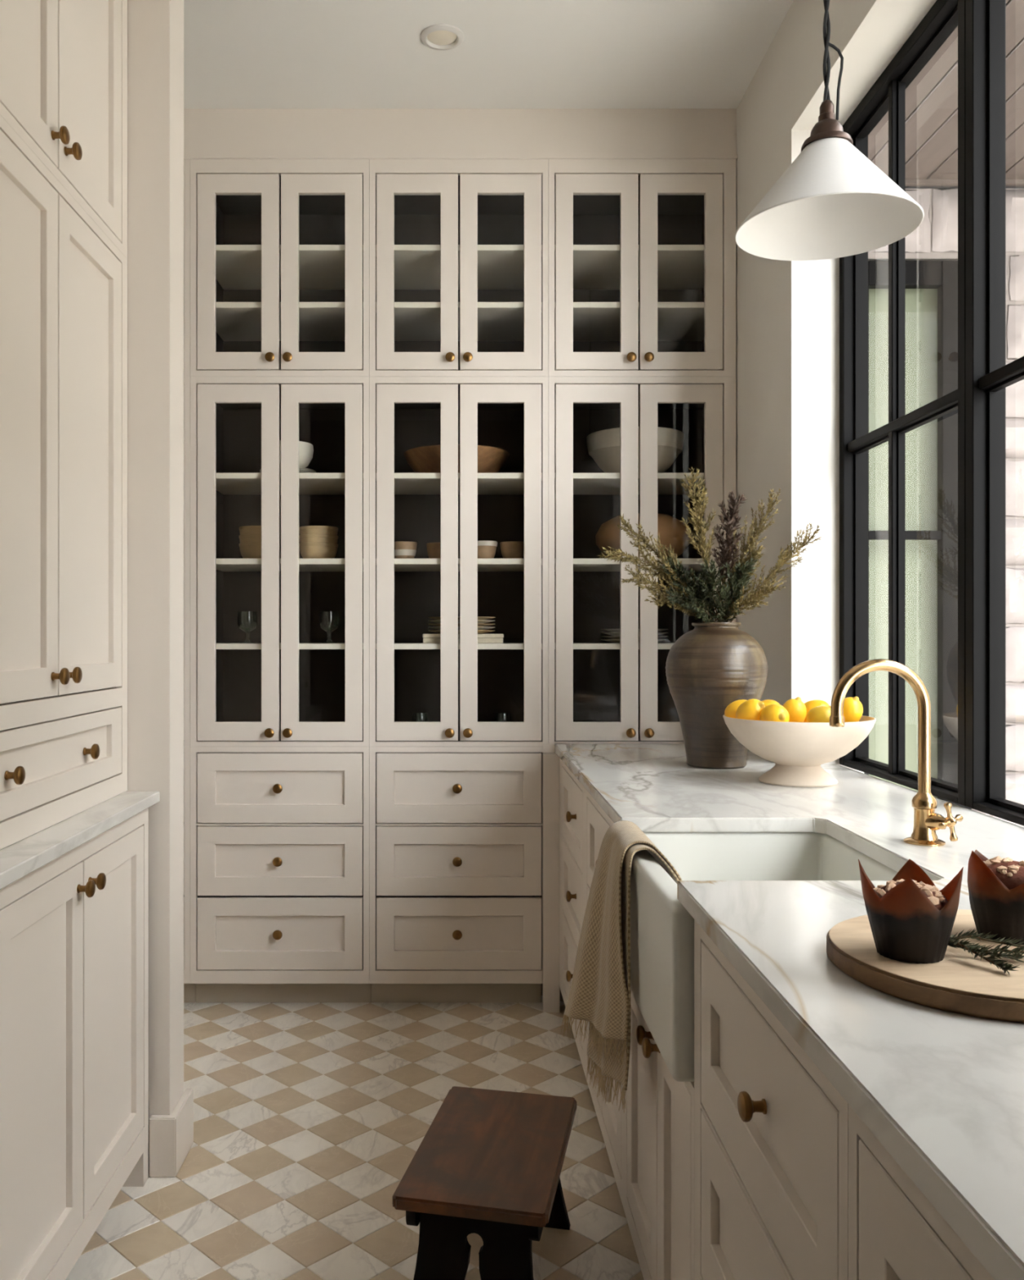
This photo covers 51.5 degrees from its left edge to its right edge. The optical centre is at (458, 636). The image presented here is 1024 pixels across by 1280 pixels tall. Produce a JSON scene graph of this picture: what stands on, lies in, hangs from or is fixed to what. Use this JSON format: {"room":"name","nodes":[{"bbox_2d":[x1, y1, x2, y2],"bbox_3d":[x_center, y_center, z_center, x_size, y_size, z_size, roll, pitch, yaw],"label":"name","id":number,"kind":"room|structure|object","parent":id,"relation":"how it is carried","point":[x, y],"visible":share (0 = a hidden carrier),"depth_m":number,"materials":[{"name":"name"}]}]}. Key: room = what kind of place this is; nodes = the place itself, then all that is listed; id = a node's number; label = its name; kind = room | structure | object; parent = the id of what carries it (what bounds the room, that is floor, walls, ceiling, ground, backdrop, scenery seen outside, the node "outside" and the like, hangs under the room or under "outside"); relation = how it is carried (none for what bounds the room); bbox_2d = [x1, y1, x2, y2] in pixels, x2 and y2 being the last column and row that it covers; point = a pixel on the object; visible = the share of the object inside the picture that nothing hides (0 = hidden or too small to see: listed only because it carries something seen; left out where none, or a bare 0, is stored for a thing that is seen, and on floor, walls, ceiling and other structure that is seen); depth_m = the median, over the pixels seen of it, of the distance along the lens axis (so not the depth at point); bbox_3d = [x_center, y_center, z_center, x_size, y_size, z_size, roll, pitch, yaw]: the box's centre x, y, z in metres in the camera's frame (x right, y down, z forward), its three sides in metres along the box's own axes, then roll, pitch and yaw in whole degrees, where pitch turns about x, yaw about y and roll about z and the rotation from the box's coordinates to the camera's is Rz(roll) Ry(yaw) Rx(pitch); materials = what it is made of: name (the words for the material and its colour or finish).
{"room":"food storage area","nodes":[
{"label":"food storage area","id":0,"kind":"room"},
{"bbox_2d":[127,0,183,1173],"bbox_3d":[-1.115,-0.267,2.595,0.850,3.100,0.130,0,0,0],"label":"wall","id":1,"kind":"structure","parent":0,"point":[155,28],"depth_m":2.53,"materials":[{"name":"paint"}]},
{"bbox_2d":[148,1088,193,1177],"bbox_3d":[-0.703,1.212,2.595,0.065,0.141,0.170,0,0,0],"label":"baseboard","id":2,"kind":"structure","parent":1,"relation":"attached to","point":[171,1137],"depth_m":2.51,"materials":[{"name":"paint"}]},
{"bbox_2d":[65,983,644,1279],"bbox_3d":[-0.176,1.323,1.340,2.853,0.080,5.920,0,0,0],"label":"floor","id":3,"kind":"structure","parent":0,"point":[309,1118],"depth_m":2.68,"materials":[{"name":"tile"}]},
{"bbox_2d":[0,808,148,1279],"bbox_3d":[-1.010,0.839,2.070,0.611,0.888,0.878,0,0,0],"label":"base cabinet","id":4,"kind":"object","parent":3,"relation":"on","point":[74,928],"visible":0.98,"depth_m":2.02,"materials":[{"name":"paint"}]},
{"bbox_2d":[0,791,159,888],"bbox_3d":[-1.023,0.381,2.074,0.624,0.025,0.897,0,0,0],"label":"countertop","id":5,"kind":"structure","parent":4,"relation":"on","point":[18,860],"depth_m":1.99,"materials":[{"name":"stone"}]},
{"bbox_2d":[0,115,127,849],"bbox_3d":[-1.025,-0.266,2.094,0.531,1.267,0.866,0,0,0],"label":"hutch","id":6,"kind":"object","parent":5,"relation":"on","point":[64,282],"visible":1,"depth_m":2.08,"materials":[{"name":"paint"}]},
{"bbox_2d":[0,0,127,258],"bbox_3d":[-1.025,-1.358,2.094,0.531,0.916,0.866,0,0,0],"label":"upper cabinet","id":7,"kind":"object","parent":6,"relation":"on","point":[64,63],"visible":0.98,"depth_m":2.20,"materials":[{"name":"paint"}]},
{"bbox_2d":[183,746,195,1002],"bbox_3d":[-1.229,0.831,3.853,0.614,0.904,0.468,0,0,0],"label":"base cabinet","id":8,"kind":"object","parent":3,"relation":"on","point":[189,989],"visible":0.04,"depth_m":3.64,"materials":[{"name":"paint"}]},
{"bbox_2d":[183,377,190,746],"bbox_3d":[-1.229,-0.257,3.847,0.614,1.270,0.481,0,0,0],"label":"display cabinet","id":9,"kind":"object","parent":8,"relation":"on","point":[186,380],"visible":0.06,"depth_m":3.64,"materials":[{"name":"paint"}]},
{"bbox_2d":[183,159,190,377],"bbox_3d":[-1.229,-1.266,3.847,0.614,0.748,0.481,0,0,0],"label":"display cabinet","id":10,"kind":"object","parent":9,"relation":"on","point":[186,162],"visible":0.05,"depth_m":3.64,"materials":[{"name":"paint"}]},
{"bbox_2d":[190,746,371,1002],"bbox_3d":[-0.614,0.831,3.853,0.614,0.904,0.468,0,0,0],"label":"base cabinet","id":11,"kind":"object","parent":3,"relation":"on","point":[279,836],"visible":0.99,"depth_m":3.64,"materials":[{"name":"paint"}]},
{"bbox_2d":[190,377,368,746],"bbox_3d":[-0.614,-0.257,3.847,0.614,1.270,0.481,0,0,0],"label":"display cabinet","id":12,"kind":"object","parent":11,"relation":"on","point":[290,687],"visible":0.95,"depth_m":3.64,"materials":[{"name":"paint"}]},
{"bbox_2d":[237,611,257,643],"bbox_3d":[-0.748,-0.032,3.750,0.071,0.112,0.071,0,0,0],"label":"goblet","id":13,"kind":"object","parent":12,"relation":"on","point":[237,611],"visible":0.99,"depth_m":3.74,"materials":[{"name":"clear glass"}]},
{"bbox_2d":[237,611,257,631],"bbox_3d":[-0.748,-0.052,3.750,0.071,0.072,0.071,0,0,0],"label":"cup","id":14,"kind":"object","parent":13,"relation":"on","point":[237,611],"depth_m":3.74,"materials":[{"name":"clear glass"}]},
{"bbox_2d":[190,159,368,377],"bbox_3d":[-0.614,-1.266,3.847,0.614,0.748,0.481,0,0,0],"label":"display cabinet","id":15,"kind":"object","parent":12,"relation":"on","point":[279,248],"visible":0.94,"depth_m":3.64,"materials":[{"name":"paint"}]},
{"bbox_2d":[216,302,363,341],"bbox_3d":[-0.614,-1.145,3.867,0.581,0.020,0.416,0,0,0],"label":"shelf","id":16,"kind":"object","parent":15,"relation":"attached to","point":[235,321],"depth_m":3.82,"materials":[{"name":"paint"}]},
{"bbox_2d":[216,244,363,289],"bbox_3d":[-0.614,-1.343,3.867,0.581,0.020,0.416,0,0,0],"label":"shelf","id":17,"kind":"object","parent":15,"relation":"attached to","point":[238,267],"depth_m":3.83,"materials":[{"name":"paint"}]},
{"bbox_2d":[216,642,363,648],"bbox_3d":[-0.614,0.035,3.867,0.581,0.020,0.416,0,0,0],"label":"shelf","id":18,"kind":"object","parent":12,"relation":"attached to","point":[219,645],"depth_m":3.66,"materials":[{"name":"paint"}]},
{"bbox_2d":[216,558,363,571],"bbox_3d":[-0.614,-0.259,3.867,0.581,0.020,0.416,0,0,0],"label":"shelf","id":19,"kind":"object","parent":12,"relation":"attached to","point":[222,564],"depth_m":3.67,"materials":[{"name":"paint"}]},
{"bbox_2d":[216,472,363,494],"bbox_3d":[-0.614,-0.555,3.867,0.581,0.020,0.416,0,0,0],"label":"shelf","id":20,"kind":"object","parent":12,"relation":"attached to","point":[227,483],"depth_m":3.78,"materials":[{"name":"paint"}]},
{"bbox_2d":[298,542,337,558],"bbox_3d":[-0.505,-0.302,3.820,0.141,0.064,0.141,0,0,0],"label":"bowl","id":21,"kind":"object","parent":12,"relation":"on","point":[309,549],"visible":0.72,"depth_m":3.77,"materials":[{"name":"beige ceramic"}]},
{"bbox_2d":[319,611,338,643],"bbox_3d":[-0.459,-0.032,3.760,0.071,0.112,0.071,0,0,0],"label":"goblet","id":22,"kind":"object","parent":12,"relation":"on","point":[320,611],"visible":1,"depth_m":3.75,"materials":[{"name":"clear glass"}]},
{"bbox_2d":[319,611,338,631],"bbox_3d":[-0.459,-0.052,3.760,0.071,0.072,0.071,0,0,0],"label":"cup","id":23,"kind":"object","parent":22,"relation":"on","point":[320,611],"depth_m":3.75,"materials":[{"name":"clear glass"}]},
{"bbox_3d":[-0.617,-0.572,3.830,0.202,0.012,0.202,0,0,0],"label":"plate","id":24,"kind":"object","parent":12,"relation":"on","visible":0},
{"bbox_3d":[-0.617,-0.579,3.830,0.202,0.012,0.202,0,0,0],"label":"plate","id":25,"kind":"object","parent":24,"relation":"on","visible":0},
{"bbox_2d":[259,468,314,472],"bbox_3d":[-0.617,-0.585,3.830,0.202,0.012,0.202,0,0,0],"label":"plate","id":26,"kind":"object","parent":25,"relation":"on","point":[301,470],"visible":0.09,"depth_m":3.77,"materials":[{"name":"white ceramic"}]},
{"bbox_2d":[259,466,315,472],"bbox_3d":[-0.617,-0.592,3.830,0.202,0.012,0.202,0,0,0],"label":"plate","id":27,"kind":"object","parent":26,"relation":"on","point":[304,468],"visible":0.1,"depth_m":3.77,"materials":[{"name":"white ceramic"}]},
{"bbox_2d":[280,440,313,467],"bbox_3d":[-0.617,-0.645,3.830,0.184,0.096,0.184,0,0,0],"label":"serving bowl","id":28,"kind":"object","parent":27,"relation":"on","point":[305,450],"visible":0.17,"depth_m":3.78,"materials":[{"name":"white ceramic"}]},
{"bbox_2d":[368,746,542,1002],"bbox_3d":[0.001,0.831,3.853,0.614,0.904,0.468,0,0,0],"label":"base cabinet","id":29,"kind":"object","parent":3,"relation":"on","point":[455,833],"visible":0.98,"depth_m":3.64,"materials":[{"name":"paint"}]},
{"bbox_2d":[368,377,548,746],"bbox_3d":[0.001,-0.257,3.847,0.614,1.270,0.481,0,0,0],"label":"display cabinet","id":30,"kind":"object","parent":29,"relation":"on","point":[461,686],"visible":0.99,"depth_m":3.64,"materials":[{"name":"paint"}]},
{"bbox_2d":[394,541,417,558],"bbox_3d":[-0.194,-0.304,3.800,0.092,0.068,0.092,0,0,0],"label":"bowl","id":31,"kind":"object","parent":30,"relation":"on","point":[402,549],"visible":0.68,"depth_m":3.77,"materials":[{"name":"ceramic"}]},
{"bbox_2d":[403,444,509,472],"bbox_3d":[-0.008,-0.617,3.870,0.388,0.102,0.388,0,0,0],"label":"wooden bowl","id":32,"kind":"object","parent":30,"relation":"on","point":[425,459],"visible":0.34,"depth_m":3.75,"materials":[{"name":"brown wood"}]},
{"bbox_2d":[368,159,548,377],"bbox_3d":[0.001,-1.266,3.847,0.614,0.748,0.481,0,0,0],"label":"display cabinet","id":33,"kind":"object","parent":30,"relation":"on","point":[459,248],"visible":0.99,"depth_m":3.64,"materials":[{"name":"paint"}]},
{"bbox_2d":[375,302,542,341],"bbox_3d":[0.001,-1.145,3.867,0.581,0.020,0.416,0,0,0],"label":"shelf","id":34,"kind":"object","parent":33,"relation":"attached to","point":[413,321],"depth_m":3.82,"materials":[{"name":"paint"}]},
{"bbox_2d":[375,244,542,289],"bbox_3d":[0.001,-1.343,3.867,0.581,0.020,0.416,0,0,0],"label":"shelf","id":35,"kind":"object","parent":33,"relation":"attached to","point":[416,267],"depth_m":3.83,"materials":[{"name":"paint"}]},
{"bbox_2d":[375,642,542,648],"bbox_3d":[0.001,0.035,3.867,0.581,0.020,0.416,0,0,0],"label":"shelf","id":36,"kind":"object","parent":30,"relation":"attached to","point":[396,645],"depth_m":3.66,"materials":[{"name":"paint"}]},
{"bbox_2d":[375,558,542,571],"bbox_3d":[0.001,-0.259,3.867,0.581,0.020,0.416,0,0,0],"label":"shelf","id":37,"kind":"object","parent":30,"relation":"attached to","point":[399,564],"depth_m":3.67,"materials":[{"name":"paint"}]},
{"bbox_2d":[375,472,542,494],"bbox_3d":[0.001,-0.555,3.867,0.581,0.020,0.416,0,0,0],"label":"shelf","id":38,"kind":"object","parent":30,"relation":"attached to","point":[405,483],"depth_m":3.78,"materials":[{"name":"paint"}]},
{"bbox_2d":[422,633,503,643],"bbox_3d":[0.015,0.007,3.810,0.284,0.033,0.224,0,0,0],"label":"plate","id":39,"kind":"object","parent":30,"relation":"on","point":[427,637],"visible":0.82,"depth_m":3.70,"materials":[{"name":"beige ceramic"}]},
{"bbox_2d":[422,638,502,643],"bbox_3d":[0.015,0.015,3.810,0.280,0.018,0.220,0,0,0],"label":"tray","id":40,"kind":"object","parent":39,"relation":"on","point":[424,640],"depth_m":3.70,"materials":[{"name":"beige ceramic"}]},
{"bbox_2d":[499,541,523,558],"bbox_3d":[0.194,-0.304,3.800,0.092,0.068,0.092,0,0,0],"label":"bowl","id":41,"kind":"object","parent":30,"relation":"on","point":[509,549],"visible":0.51,"depth_m":3.77,"materials":[{"name":"ceramic"}]},
{"bbox_2d":[391,1085,576,1279],"bbox_3d":[0.069,1.148,2.122,0.285,0.270,0.490,0,0,13],"label":"stool","id":42,"kind":"object","parent":3,"relation":"on","point":[488,1164],"visible":1,"depth_m":1.98,"materials":[{"name":"brown wood"}]},
{"bbox_2d":[542,743,584,1072],"bbox_3d":[0.607,0.825,3.268,0.636,0.915,0.736,0,0,0],"label":"base cabinet","id":43,"kind":"object","parent":3,"relation":"on","point":[563,794],"visible":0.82,"depth_m":3.56,"materials":[{"name":"paint"}]},
{"bbox_2d":[584,787,624,1211],"bbox_3d":[0.620,0.841,2.549,0.611,0.883,0.701,0,0,0],"label":"base cabinet","id":44,"kind":"object","parent":3,"relation":"on","point":[597,822],"visible":0.1,"depth_m":2.56,"materials":[{"name":"paint"}]},
{"bbox_2d":[624,991,693,1279],"bbox_3d":[0.620,0.973,1.875,0.611,0.620,0.645,0,0,0],"label":"base cabinet","id":45,"kind":"object","parent":3,"relation":"on","point":[659,1108],"visible":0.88,"depth_m":1.82,"materials":[{"name":"paint"}]},
{"bbox_2d":[693,919,848,1279],"bbox_3d":[0.626,0.841,1.246,0.598,0.883,0.611,0,0,0],"label":"base cabinet","id":46,"kind":"object","parent":3,"relation":"on","point":[771,1130],"visible":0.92,"depth_m":1.23,"materials":[{"name":"paint"}]},
{"bbox_2d":[848,1104,994,1279],"bbox_3d":[0.626,0.841,0.600,0.598,0.883,0.678,0,0,0],"label":"base cabinet","id":47,"kind":"object","parent":3,"relation":"on","point":[895,1233],"visible":0.42,"depth_m":0.85,"materials":[{"name":"paint"}]},
{"bbox_2d":[555,743,1023,1279],"bbox_3d":[0.712,0.384,1.938,0.763,0.030,3.396,0,0,0],"label":"countertop","id":48,"kind":"structure","parent":47,"relation":"on","point":[942,1091],"depth_m":1.16,"materials":[{"name":"stone"}]},
{"bbox_2d":[548,377,736,743],"bbox_3d":[0.631,-0.262,3.847,0.643,1.259,0.481,0,0,0],"label":"display cabinet","id":49,"kind":"object","parent":48,"relation":"on","point":[601,691],"visible":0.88,"depth_m":3.64,"materials":[{"name":"paint"}]},
{"bbox_2d":[554,642,674,648],"bbox_3d":[0.631,0.035,3.867,0.610,0.020,0.416,0,0,0],"label":"shelf","id":50,"kind":"object","parent":49,"relation":"attached to","point":[575,645],"depth_m":3.66,"materials":[{"name":"paint"}]},
{"bbox_2d":[554,558,703,571],"bbox_3d":[0.631,-0.259,3.867,0.610,0.020,0.416,0,0,0],"label":"shelf","id":51,"kind":"object","parent":49,"relation":"attached to","point":[579,564],"depth_m":3.67,"materials":[{"name":"paint"}]},
{"bbox_2d":[554,472,703,494],"bbox_3d":[0.631,-0.555,3.867,0.610,0.020,0.416,0,0,0],"label":"shelf","id":52,"kind":"object","parent":49,"relation":"attached to","point":[584,483],"depth_m":3.76,"materials":[{"name":"paint"}]},
{"bbox_2d":[586,426,684,472],"bbox_3d":[0.644,-0.649,3.870,0.352,0.167,0.352,0,0,0],"label":"serving bowl","id":53,"kind":"object","parent":49,"relation":"on","point":[602,446],"visible":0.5,"depth_m":3.77,"materials":[{"name":"white ceramic"}]},
{"bbox_2d":[548,159,736,377],"bbox_3d":[0.631,-1.266,3.847,0.643,0.748,0.481,0,0,0],"label":"display cabinet","id":54,"kind":"object","parent":49,"relation":"on","point":[642,252],"visible":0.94,"depth_m":3.64,"materials":[{"name":"paint"}]},
{"bbox_2d":[554,302,703,341],"bbox_3d":[0.631,-1.145,3.867,0.610,0.020,0.416,0,0,0],"label":"shelf","id":55,"kind":"object","parent":54,"relation":"attached to","point":[592,321],"depth_m":3.82,"materials":[{"name":"paint"}]},
{"bbox_2d":[554,244,703,289],"bbox_3d":[0.631,-1.343,3.867,0.610,0.020,0.416,0,0,0],"label":"shelf","id":56,"kind":"object","parent":54,"relation":"attached to","point":[595,267],"depth_m":3.83,"materials":[{"name":"paint"}]},
{"bbox_2d":[595,513,690,558],"bbox_3d":[0.673,-0.354,3.870,0.344,0.169,0.344,0,0,0],"label":"round pot","id":57,"kind":"object","parent":49,"relation":"on","point":[671,530],"visible":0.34,"depth_m":3.76,"materials":[{"name":"ceramic"}]},
{"bbox_2d":[665,622,768,768],"bbox_3d":[0.734,0.164,3.020,0.284,0.407,0.284,0,0,0],"label":"vase","id":58,"kind":"object","parent":48,"relation":"on","point":[712,666],"visible":0.95,"depth_m":2.93,"materials":[{"name":"ceramic"}]},
{"bbox_2d":[598,531,715,614],"bbox_3d":[0.575,-0.158,2.988,0.380,0.266,0.133,0,0,0],"label":"branch","id":59,"kind":"object","parent":58,"relation":"in","point":[609,553],"visible":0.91,"depth_m":2.98,"materials":[{"name":"green plant"}]},
{"bbox_2d":[620,563,696,613],"bbox_3d":[0.586,-0.115,2.969,0.274,0.179,0.082,0,0,-5],"label":"branch","id":60,"kind":"object","parent":58,"relation":"in","point":[654,584],"visible":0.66,"depth_m":2.96,"materials":[{"name":"green plant"}]},
{"bbox_2d":[617,513,704,622],"bbox_3d":[0.585,-0.191,3.042,0.257,0.331,0.106,0,0,0],"label":"branch","id":61,"kind":"object","parent":58,"relation":"in","point":[646,540],"visible":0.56,"depth_m":3.04,"materials":[{"name":"green plant"}]},
{"bbox_2d":[664,581,705,622],"bbox_3d":[0.631,-0.091,2.942,0.083,0.132,0.186,0,0,28],"label":"branch","id":62,"kind":"object","parent":58,"relation":"in","point":[674,599],"visible":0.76,"depth_m":2.92,"materials":[{"name":"green plant"}]},
{"bbox_2d":[661,554,716,618],"bbox_3d":[0.655,-0.128,2.996,0.214,0.206,0.091,0,0,-37],"label":"branch","id":63,"kind":"object","parent":58,"relation":"in","point":[678,573],"visible":0.52,"depth_m":2.97,"materials":[{"name":"green plant"}]},
{"bbox_2d":[681,587,714,622],"bbox_3d":[0.662,-0.083,2.957,0.073,0.116,0.139,0,0,36],"label":"branch","id":64,"kind":"object","parent":58,"relation":"in","point":[691,602],"visible":0.98,"depth_m":2.94,"materials":[{"name":"green plant"}]},
{"bbox_2d":[680,466,719,622],"bbox_3d":[0.683,-0.255,3.022,0.120,0.458,0.106,0,0,0],"label":"branch","id":65,"kind":"object","parent":58,"relation":"in","point":[696,509],"visible":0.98,"depth_m":3.00,"materials":[{"name":"green plant"}]},
{"bbox_2d":[694,559,725,615],"bbox_3d":[0.704,-0.120,2.951,0.104,0.189,0.165,0,0,0],"label":"branch","id":66,"kind":"object","parent":58,"relation":"in","point":[708,578],"visible":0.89,"depth_m":2.91,"materials":[{"name":"green plant"}]},
{"bbox_2d":[710,582,740,622],"bbox_3d":[0.741,-0.089,2.957,0.090,0.127,0.120,0,0,0],"label":"branch","id":67,"kind":"object","parent":58,"relation":"in","point":[722,606],"visible":0.98,"depth_m":2.94,"materials":[{"name":"green plant"}]},
{"bbox_2d":[709,490,746,585],"bbox_3d":[0.771,-0.222,3.014,0.102,0.392,0.095,0,0,27],"label":"branch","id":68,"kind":"object","parent":58,"relation":"in","point":[734,504],"visible":0.96,"depth_m":3.00,"materials":[{"name":"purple plant"}]},
{"bbox_2d":[717,557,758,618],"bbox_3d":[0.784,-0.125,2.965,0.110,0.198,0.098,0,0,38],"label":"branch","id":69,"kind":"object","parent":58,"relation":"in","point":[740,572],"visible":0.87,"depth_m":2.96,"materials":[{"name":"green plant"}]},
{"bbox_2d":[720,535,765,598],"bbox_3d":[0.807,-0.155,3.002,0.106,0.259,0.125,0,0,-40],"label":"branch","id":70,"kind":"object","parent":58,"relation":"in","point":[752,552],"visible":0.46,"depth_m":2.98,"materials":[{"name":"green plant"}]},
{"bbox_2d":[711,488,780,615],"bbox_3d":[0.820,-0.226,3.013,0.212,0.400,0.103,0,0,-24],"label":"branch","id":71,"kind":"object","parent":58,"relation":"in","point":[770,507],"visible":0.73,"depth_m":3.03,"materials":[{"name":"green plant"}]},
{"bbox_2d":[729,523,821,622],"bbox_3d":[0.887,-0.175,2.997,0.258,0.299,0.121,0,0,0],"label":"branch","id":72,"kind":"object","parent":58,"relation":"in","point":[782,557],"visible":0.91,"depth_m":2.98,"materials":[{"name":"green plant"}]},
{"bbox_2d":[630,831,897,1081],"bbox_3d":[0.543,0.530,1.876,0.454,0.261,0.628,0,0,0],"label":"sink","id":73,"kind":"object","parent":48,"relation":"in","point":[662,929],"visible":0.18,"depth_m":1.89,"materials":[{"name":"white ceramic"}]},
{"bbox_2d":[560,820,682,1112],"bbox_3d":[0.295,0.612,1.950,0.182,0.484,0.381,0,0,0],"label":"towel","id":74,"kind":"object","parent":73,"relation":"hanging from","point":[599,993],"visible":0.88,"depth_m":1.95,"materials":[{"name":"fabric"}]},
{"bbox_2d":[722,715,875,786],"bbox_3d":[0.858,0.285,2.680,0.368,0.165,0.368,0,0,0],"label":"footed bowl","id":75,"kind":"object","parent":48,"relation":"on","point":[797,750],"visible":0.94,"depth_m":2.57,"materials":[{"name":"ceramic"}]},
{"bbox_2d":[735,698,764,720],"bbox_3d":[0.728,0.191,2.640,0.077,0.072,0.066,0,0,38],"label":"lemon","id":76,"kind":"object","parent":75,"relation":"in","point":[749,709],"visible":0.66,"depth_m":2.61,"materials":[{"name":"food"}]},
{"bbox_2d":[759,704,789,721],"bbox_3d":[0.773,0.198,2.587,0.065,0.065,0.087,0,0,-15],"label":"lemon","id":77,"kind":"object","parent":75,"relation":"in","point":[772,713],"visible":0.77,"depth_m":2.56,"materials":[{"name":"food"}]},
{"bbox_2d":[782,697,806,722],"bbox_3d":[0.852,0.195,2.700,0.067,0.083,0.064,0,0,27],"label":"lemon","id":78,"kind":"object","parent":75,"relation":"in","point":[796,708],"visible":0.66,"depth_m":2.67,"materials":[{"name":"food"}]},
{"bbox_2d":[843,696,862,722],"bbox_3d":[0.986,0.191,2.680,0.066,0.081,0.069,0,0,-17],"label":"lemon","id":79,"kind":"object","parent":75,"relation":"in","point":[852,707],"visible":0.58,"depth_m":2.65,"materials":[{"name":"food"}]},
{"bbox_3d":[0.900,0.261,2.614,0.087,0.065,0.065,0,0,-35],"label":"lemon","id":80,"kind":"object","parent":75,"relation":"in","visible":0},
{"bbox_2d":[805,706,830,722],"bbox_3d":[0.888,0.199,2.600,0.065,0.057,0.062,0,0,8],"label":"lemon","id":81,"kind":"object","parent":80,"relation":"on","point":[819,713],"visible":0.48,"depth_m":2.58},
{"bbox_2d":[829,658,962,846],"bbox_3d":[0.777,0.204,1.879,0.228,0.328,0.096,0,0,0],"label":"tap","id":82,"kind":"object","parent":48,"relation":"on","point":[926,821],"visible":1,"depth_m":1.88,"materials":[{"name":"gold metal"}]},
{"bbox_2d":[826,909,1023,1022],"bbox_3d":[0.605,0.356,1.170,0.374,0.023,0.344,0,0,0],"label":"cutting board","id":83,"kind":"object","parent":48,"relation":"on","point":[960,983],"visible":0.7,"depth_m":1.09,"materials":[{"name":"brown wood"}]},
{"bbox_2d":[857,858,963,963],"bbox_3d":[0.489,0.295,1.148,0.088,0.099,0.086,0,0,-21],"label":"muffin","id":84,"kind":"object","parent":83,"relation":"on","point":[910,920],"visible":1,"depth_m":1.12,"materials":[{"name":"brown paper"}]},
{"bbox_2d":[947,937,1023,962],"bbox_3d":[0.563,0.332,1.133,0.082,0.019,0.026,0,0,29],"label":"rosemary sprig","id":85,"kind":"object","parent":83,"relation":"on","point":[1015,956],"visible":0.84,"depth_m":1.13,"materials":[{"name":"green plant"}]},
{"bbox_2d":[948,928,1023,947],"bbox_3d":[0.592,0.330,1.144,0.145,0.023,0.026,0,0,25],"label":"rosemary sprig","id":86,"kind":"object","parent":83,"relation":"on","point":[971,935],"visible":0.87,"depth_m":1.15,"materials":[{"name":"green plant"}]},
{"bbox_2d":[956,941,1018,973],"bbox_3d":[0.549,0.333,1.103,0.025,0.020,0.071,0,0,-22],"label":"rosemary sprig","id":87,"kind":"object","parent":83,"relation":"on","point":[998,963],"visible":1,"depth_m":1.10,"materials":[{"name":"green plant"}]},
{"bbox_2d":[967,849,1023,944],"bbox_3d":[0.632,0.293,1.215,0.087,0.102,0.088,0,0,27],"label":"muffin","id":88,"kind":"object","parent":83,"relation":"on","point":[995,886],"visible":0.99,"depth_m":1.19,"materials":[{"name":"food"}]},
{"bbox_2d":[183,0,793,108],"bbox_3d":[-0.220,-1.867,1.240,2.840,0.100,5.920,0,0,0],"label":"ceiling","id":89,"kind":"structure","parent":0,"point":[238,54],"depth_m":3.30,"materials":[{"name":"paint"}]},
{"bbox_2d":[420,24,463,50],"bbox_3d":[-0.050,-1.812,3.210,0.132,0.010,0.132,0,0,0],"label":"recessed light","id":90,"kind":"object","parent":89,"relation":"in","point":[436,37],"visible":1,"depth_m":3.20,"materials":[{"name":"plastic"}]},
{"bbox_2d":[734,0,924,261],"bbox_3d":[0.667,-1.277,1.920,0.323,1.080,0.323,0,0,-8],"label":"pendant lamp","id":91,"kind":"object","parent":89,"relation":"hanging from","point":[832,202],"visible":1,"depth_m":1.95,"materials":[{"name":"white metal"}]},
{"bbox_2d":[735,0,936,773],"bbox_3d":[1.062,-0.267,1.290,0.209,3.100,5.820,0,0,0],"label":"wall","id":92,"kind":"structure","parent":0,"point":[787,376],"depth_m":3.05,"materials":[{"name":"paint"}]},
{"bbox_2d":[183,108,737,159],"bbox_3d":[-0.291,-1.728,3.665,2.497,0.178,0.064,0,0,0],"label":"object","id":93,"kind":"structure","parent":92,"relation":"attached to","point":[208,133],"depth_m":3.65,"materials":[{"name":"paint"}]},
{"bbox_2d":[839,0,965,806],"bbox_3d":[1.129,-0.545,2.668,0.071,1.825,0.757,0,0,0],"label":"window","id":94,"kind":"structure","parent":92,"relation":"in","point":[887,93],"depth_m":2.71,"materials":[{"name":"black metal"}]},
{"bbox_2d":[965,0,1023,826],"bbox_3d":[1.129,-0.545,1.899,0.071,1.825,0.778,0,0,0],"label":"window","id":95,"kind":"structure","parent":92,"relation":"in","point":[988,375],"depth_m":2.25,"materials":[{"name":"black metal"}]},
{"label":"outside","id":96,"kind":"structure","parent":0,"visible":0},
{"bbox_3d":[5.100,1.433,1.000,7.800,0.200,16.000,0,0,0],"label":"ground","id":97,"kind":"structure","parent":96,"visible":0},
{"bbox_2d":[867,188,1023,826],"bbox_3d":[2.710,-0.217,4.665,2.980,3.400,0.370,0,0,0],"label":"stone wall","id":98,"kind":"structure","parent":97,"relation":"on","point":[935,238],"depth_m":4.51,"materials":[{"name":"stone"}]},
{"bbox_2d":[863,260,971,809],"bbox_3d":[1.893,-0.142,4.570,0.575,2.930,0.140,0,0,0],"label":"door","id":99,"kind":"structure","parent":98,"relation":"in","point":[931,286],"depth_m":4.62,"materials":[{"name":"glass"}]},
{"bbox_2d":[868,288,937,798],"bbox_3d":[1.895,-0.142,4.630,0.550,2.930,0.020,0,0,0],"label":"curtain","id":100,"kind":"object","parent":99,"relation":"hanging from","point":[921,304],"depth_m":4.62,"materials":[{"name":"fabric"}]},
{"bbox_2d":[867,0,1023,188],"bbox_3d":[2.384,-1.955,3.775,2.432,0.085,2.050,0,0,0],"label":"soffit","id":101,"kind":"structure","parent":98,"relation":"on","point":[931,96],"depth_m":3.98,"materials":[{"name":"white wood"}]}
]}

